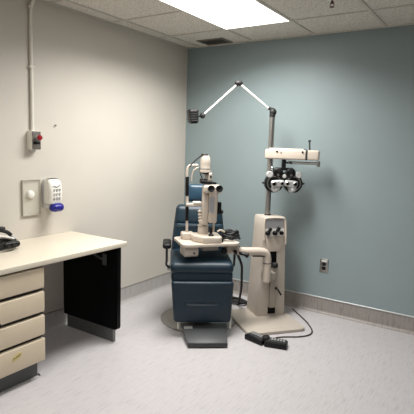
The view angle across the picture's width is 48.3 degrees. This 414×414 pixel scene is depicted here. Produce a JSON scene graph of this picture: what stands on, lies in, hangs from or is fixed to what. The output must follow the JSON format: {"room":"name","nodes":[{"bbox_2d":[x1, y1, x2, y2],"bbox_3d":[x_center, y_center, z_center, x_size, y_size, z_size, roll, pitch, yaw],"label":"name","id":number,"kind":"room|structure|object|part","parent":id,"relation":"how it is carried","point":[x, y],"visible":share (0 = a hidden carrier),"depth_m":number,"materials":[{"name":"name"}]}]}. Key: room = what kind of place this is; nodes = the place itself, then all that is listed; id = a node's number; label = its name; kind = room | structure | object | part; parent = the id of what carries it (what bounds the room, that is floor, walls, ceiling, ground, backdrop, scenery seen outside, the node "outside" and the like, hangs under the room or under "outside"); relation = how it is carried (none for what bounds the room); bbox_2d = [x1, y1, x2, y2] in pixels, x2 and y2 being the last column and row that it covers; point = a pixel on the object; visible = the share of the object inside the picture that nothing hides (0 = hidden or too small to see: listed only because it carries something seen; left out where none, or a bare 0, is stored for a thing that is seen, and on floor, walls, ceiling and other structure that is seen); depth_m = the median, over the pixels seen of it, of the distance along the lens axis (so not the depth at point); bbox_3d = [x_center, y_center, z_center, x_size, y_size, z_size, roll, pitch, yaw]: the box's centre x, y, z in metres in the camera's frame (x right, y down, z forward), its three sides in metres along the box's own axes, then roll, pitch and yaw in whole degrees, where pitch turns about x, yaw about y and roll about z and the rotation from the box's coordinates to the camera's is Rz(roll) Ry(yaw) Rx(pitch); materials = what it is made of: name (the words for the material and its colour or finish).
{"room":"examination room","nodes":[
{"label":"examination room","id":0,"kind":"room"},
{"bbox_2d":[0,0,187,314],"bbox_3d":[-1.716,-0.187,2.863,0.100,2.504,5.200,7,9,33],"label":"wall","id":1,"kind":"structure","parent":0,"point":[115,96],"depth_m":3.84,"materials":[{"name":"beige paint"}]},
{"bbox_2d":[21,179,40,216],"bbox_3d":[-1.293,-0.068,3.409,0.036,0.264,0.154,7,9,33],"label":"cover","id":2,"kind":"object","parent":1,"relation":"attached to","point":[29,194],"visible":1,"depth_m":3.38,"materials":[{"name":"metal"}]},
{"bbox_3d":[-1.298,-0.092,3.395,0.036,0.062,0.062,7,9,33],"label":"knob","id":3,"kind":"part","parent":2,"relation":"part of","materials":[{"name":"white plastic"}]},
{"bbox_2d":[27,0,34,130],"bbox_3d":[-1.243,-1.015,3.293,0.057,0.952,0.044,7,9,33],"label":"conduit","id":4,"kind":"object","parent":1,"relation":"attached to","point":[30,6],"visible":0.98,"depth_m":3.29,"materials":[{"name":"beige metal"}]},
{"bbox_2d":[27,131,42,151],"bbox_3d":[-1.242,-0.474,3.348,0.106,0.155,0.072,7,9,33],"label":"switch box","id":5,"kind":"object","parent":1,"relation":"attached to","point":[34,138],"visible":1,"depth_m":3.33,"materials":[{"name":"grey plastic"}]},
{"bbox_3d":[-1.235,-0.483,3.342,0.006,0.129,0.070,7,9,33],"label":"plate","id":6,"kind":"part","parent":5,"relation":"part of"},
{"bbox_2d":[41,178,63,211],"bbox_3d":[-1.165,-0.091,3.505,0.139,0.250,0.118,7,9,33],"label":"soap dispenser","id":7,"kind":"object","parent":1,"relation":"attached to","point":[51,188],"visible":1,"depth_m":3.47,"materials":[{"name":"grey plastic"}]},
{"bbox_2d":[44,272,171,333],"bbox_3d":[-1.699,0.991,2.979,0.035,0.140,5.196,7,9,33],"label":"baseboard","id":8,"kind":"structure","parent":1,"relation":"attached to","point":[55,320],"depth_m":4.46,"materials":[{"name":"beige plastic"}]},
{"bbox_2d":[0,286,413,413],"bbox_3d":[0.118,1.325,1.810,4.600,0.100,5.400,7,9,33],"label":"floor","id":9,"kind":"structure","parent":0,"point":[344,366],"depth_m":3.09,"materials":[{"name":"tile"}]},
{"bbox_2d":[0,266,44,391],"bbox_3d":[-1.502,0.735,2.688,0.606,0.736,0.900,7,9,33],"label":"base cabinet","id":10,"kind":"object","parent":9,"relation":"on","point":[22,319],"visible":0.99,"depth_m":2.77,"materials":[{"name":"beige laminate"}]},
{"bbox_3d":[-1.543,1.041,2.735,0.510,0.115,0.878,7,9,33],"label":"kick plate","id":11,"kind":"part","parent":10,"relation":"part of","materials":[{"name":"grey plastic"}]},
{"bbox_3d":[-1.270,0.477,2.501,0.035,0.126,0.894,7,9,33],"label":"drawer","id":12,"kind":"part","parent":10,"relation":"part of","materials":[{"name":"beige laminate"}]},
{"bbox_3d":[-1.284,0.936,2.562,0.035,0.144,0.894,7,9,33],"label":"drawer","id":13,"kind":"part","parent":10,"relation":"part of","materials":[{"name":"beige laminate"}]},
{"bbox_3d":[-1.279,0.778,2.541,0.035,0.124,0.894,7,9,33],"label":"drawer","id":14,"kind":"part","parent":10,"relation":"part of","materials":[{"name":"beige laminate"}]},
{"bbox_3d":[-1.274,0.628,2.521,0.035,0.127,0.894,7,9,33],"label":"drawer","id":15,"kind":"part","parent":10,"relation":"part of","materials":[{"name":"beige laminate"}]},
{"bbox_2d":[0,231,126,341],"bbox_3d":[-1.345,0.690,2.930,0.617,0.772,1.750,7,9,33],"label":"desk","id":16,"kind":"object","parent":9,"relation":"on","point":[91,263],"visible":1,"depth_m":3.48,"materials":[{"name":"beige laminate"}]},
{"bbox_2d":[0,226,19,252],"bbox_3d":[-1.395,0.209,3.020,0.327,0.157,0.210,-5,10,-44],"label":"telephone","id":17,"kind":"object","parent":16,"relation":"on","point":[7,243],"visible":1,"depth_m":3.04,"materials":[{"name":"black plastic"}]},
{"bbox_2d":[0,231,126,274],"bbox_3d":[-1.333,0.324,2.882,0.617,0.034,1.750,7,9,33],"label":"countertop","id":18,"kind":"structure","parent":16,"relation":"on","point":[34,252],"depth_m":3.13,"materials":[{"name":"beige laminate"}]},
{"bbox_3d":[-0.920,0.947,3.646,0.518,0.102,0.026,7,9,33],"label":"kick plate","id":19,"kind":"part","parent":16,"relation":"part of","materials":[{"name":"metal"}]},
{"bbox_3d":[-0.905,0.583,3.598,0.603,0.636,0.034,7,9,33],"label":"panel","id":20,"kind":"part","parent":16,"relation":"part of","materials":[{"name":"black laminate"}]},
{"bbox_2d":[161,184,239,346],"bbox_3d":[-0.041,0.418,3.832,0.670,1.157,0.947,1,8,-5],"label":"chair","id":21,"kind":"object","parent":9,"relation":"on","point":[202,285],"visible":0.79,"depth_m":3.60,"materials":[{"name":"blue leather"}]},
{"bbox_3d":[-0.335,0.306,3.863,0.070,0.048,0.240,1,8,-5],"label":"armrest","id":22,"kind":"part","parent":21,"relation":"part of","materials":[{"name":"black plastic"}]},
{"bbox_3d":[-0.074,0.196,4.079,0.474,0.425,0.183,1,8,-5],"label":"backrest","id":23,"kind":"part","parent":21,"relation":"part of","materials":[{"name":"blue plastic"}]},
{"bbox_3d":[-0.070,0.961,4.043,0.670,0.024,0.670,1,8,-5],"label":"plate","id":24,"kind":"part","parent":21,"relation":"part of","materials":[{"name":"grey metal"}]},
{"bbox_2d":[170,249,233,273],"bbox_3d":[-0.056,0.435,3.842,0.495,0.113,0.550,1,8,-5],"label":"seat cushion","id":25,"kind":"object","parent":21,"relation":"on","point":[206,262],"depth_m":3.60,"materials":[{"name":"blue leather"}]},
{"bbox_3d":[-0.057,0.514,3.857,0.482,0.095,0.530,1,8,-5],"label":"seat","id":26,"kind":"part","parent":21,"relation":"part of","materials":[{"name":"blue leather"}]},
{"bbox_3d":[-0.018,0.984,3.577,0.371,0.074,0.273,1,8,-5],"label":"foot plate","id":27,"kind":"part","parent":21,"relation":"part of","materials":[{"name":"grey metal"}]},
{"bbox_2d":[232,296,246,304],"bbox_3d":[0.315,0.905,4.466,0.337,0.045,0.188,2,8,4],"label":"cable bundle","id":28,"kind":"object","parent":9,"relation":"on","point":[235,301],"visible":0.47,"depth_m":4.42,"materials":[{"name":"black rubber"}]},
{"bbox_2d":[174,80,319,334],"bbox_3d":[0.351,-0.034,3.862,1.232,2.070,0.710,2,8,-2],"label":"stand","id":29,"kind":"object","parent":9,"relation":"on","point":[264,314],"depth_m":4.02,"materials":[{"name":"beige metal"}]},
{"bbox_2d":[181,154,224,243],"bbox_3d":[-0.023,-0.075,3.671,0.331,0.694,0.260,0,8,-11],"label":"microscope","id":30,"kind":"object","parent":29,"relation":"on","point":[210,206],"visible":1,"depth_m":3.64,"materials":[{"name":"beige metal"}]},
{"bbox_3d":[-0.051,-0.053,3.748,0.255,0.588,0.036,0,8,-11],"label":"chin rest frame","id":31,"kind":"part","parent":30,"relation":"part of","materials":[{"name":"white metal"}]},
{"bbox_3d":[0.036,-0.018,3.613,0.042,0.125,0.013,0,8,-11],"label":"plate","id":32,"kind":"part","parent":30,"relation":"part of","materials":[{"name":"silver metal"}]},
{"bbox_3d":[0.135,0.353,3.707,0.051,0.052,0.020,-1,8,-18],"label":"clamp knob","id":33,"kind":"part","parent":29,"relation":"part of","materials":[{"name":"black plastic"}]},
{"bbox_3d":[0.189,0.225,3.770,0.168,0.090,0.159,7,9,33],"label":"cable coil","id":34,"kind":"part","parent":29,"relation":"part of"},
{"bbox_2d":[232,254,242,304],"bbox_3d":[0.271,0.649,4.175,0.124,0.638,0.645,1,8,-3],"label":"hanging cable","id":35,"kind":"object","parent":29,"relation":"hanging from","point":[238,256],"visible":0.67,"depth_m":4.09,"materials":[{"name":"black rubber"}]},
{"bbox_3d":[0.427,-0.952,4.017,0.320,0.252,0.018,2,8,-1],"label":"lamp arm","id":36,"kind":"part","parent":29,"relation":"part of","materials":[{"name":"white metal"}]},
{"bbox_3d":[0.407,0.481,3.874,0.289,0.310,0.074,-1,8,-22],"label":"support arm","id":37,"kind":"part","parent":29,"relation":"part of","materials":[{"name":"beige metal"}]},
{"bbox_3d":[0.496,0.983,4.013,0.520,0.026,0.560,-1,8,-18],"label":"plate","id":38,"kind":"part","parent":29,"relation":"part of","materials":[{"name":"beige metal"}]},
{"bbox_3d":[0.589,0.322,4.038,0.174,0.135,0.012,-1,8,-18],"label":"panel","id":39,"kind":"part","parent":29,"relation":"part of","materials":[{"name":"beige metal"}]},
{"bbox_2d":[265,228,283,235],"bbox_3d":[0.590,0.221,4.032,0.182,0.068,0.007,-1,8,-18],"label":"knobs","id":40,"kind":"object","parent":29,"relation":"attached to","point":[281,233],"depth_m":4.02,"materials":[{"name":"black plastic"}]},
{"bbox_3d":[0.592,0.137,4.025,0.170,0.060,0.007,-1,8,-18],"label":"control panel","id":41,"kind":"part","parent":29,"relation":"part of","materials":[{"name":"silver metal"}]},
{"bbox_2d":[262,159,304,192],"bbox_3d":[0.676,-0.269,4.043,0.376,0.291,0.096,1,8,-5],"label":"phoropter","id":42,"kind":"object","parent":29,"relation":"hanging from","point":[291,180],"visible":1,"depth_m":4.03,"materials":[{"name":"black plastic"}]},
{"bbox_3d":[0.696,-0.503,4.031,0.300,0.018,0.070,4,8,18],"label":"arm","id":43,"kind":"part","parent":29,"relation":"part of","materials":[{"name":"metal"}]},
{"bbox_3d":[0.742,-0.456,4.022,0.465,0.086,0.090,4,8,18],"label":"instrument arm","id":44,"kind":"part","parent":29,"relation":"part of","materials":[{"name":"beige metal"}]},
{"bbox_3d":[0.841,-0.376,3.998,0.273,0.050,0.030,4,8,18],"label":"rail","id":45,"kind":"part","parent":29,"relation":"part of","materials":[{"name":"silver metal"}]},
{"bbox_2d":[245,308,312,349],"bbox_3d":[0.696,0.988,3.864,0.382,0.066,0.911,7,9,35],"label":"foot pedal","id":46,"kind":"object","parent":9,"relation":"on","point":[266,340],"visible":1,"depth_m":3.54,"materials":[{"name":"black plastic"}]},
{"bbox_3d":[0.391,1.003,3.606,0.079,0.006,0.147,-5,10,-44],"label":"tread plate","id":47,"kind":"part","parent":46,"relation":"part of","materials":[{"name":"grey metal"}]},
{"bbox_3d":[0.531,1.019,3.520,0.146,0.006,0.079,4,8,17],"label":"tread plate","id":48,"kind":"part","parent":46,"relation":"part of","materials":[{"name":"grey metal"}]},
{"bbox_3d":[0.758,1.006,3.898,0.289,0.025,0.857,5,8,24],"label":"cord","id":49,"kind":"part","parent":46,"relation":"part of","materials":[{"name":"grey rubber"}]},
{"bbox_2d":[47,0,413,47],"bbox_3d":[0.201,-1.255,1.469,4.600,0.100,5.400,7,9,33],"label":"ceiling","id":50,"kind":"structure","parent":0,"point":[182,22],"depth_m":3.61,"materials":[{"name":"tile"}]},
{"bbox_2d":[196,37,232,45],"bbox_3d":[0.075,-1.601,4.469,0.290,0.009,0.210,7,9,33],"label":"ceiling vent","id":51,"kind":"object","parent":50,"relation":"in","point":[214,41],"visible":1,"depth_m":4.46,"materials":[{"name":"grey metal"}]},
{"bbox_2d":[158,0,290,29],"bbox_3d":[0.079,-1.449,3.319,0.606,0.008,1.216,7,9,33],"label":"recessed light","id":52,"kind":"object","parent":50,"relation":"in","point":[225,14],"visible":1,"depth_m":3.47,"materials":[{"name":"white plastic"}]},
{"bbox_2d":[40,0,413,48],"bbox_3d":[0.199,-1.203,1.476,4.400,0.012,5.200,7,9,33],"label":"grid","id":53,"kind":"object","parent":50,"relation":"attached to","point":[362,2],"depth_m":3.74,"materials":[{"name":"metal"}]},
{"bbox_2d":[184,25,413,315],"bbox_3d":[1.621,-0.208,3.837,4.600,2.504,0.100,7,9,33],"label":"wall","id":54,"kind":"structure","parent":0,"point":[350,94],"depth_m":4.13,"materials":[{"name":"blue paint"}]},
{"bbox_2d":[232,278,413,334],"bbox_3d":[1.546,0.969,3.936,4.400,0.140,0.035,7,9,33],"label":"baseboard","id":55,"kind":"structure","parent":54,"relation":"attached to","point":[395,322],"depth_m":4.14,"materials":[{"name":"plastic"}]},
{"bbox_2d":[319,258,328,272],"bbox_3d":[1.070,0.537,4.220,0.080,0.122,0.010,7,9,33],"label":"wall outlet","id":56,"kind":"object","parent":54,"relation":"attached to","point":[324,263],"visible":1,"depth_m":4.22,"materials":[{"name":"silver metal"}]}
]}

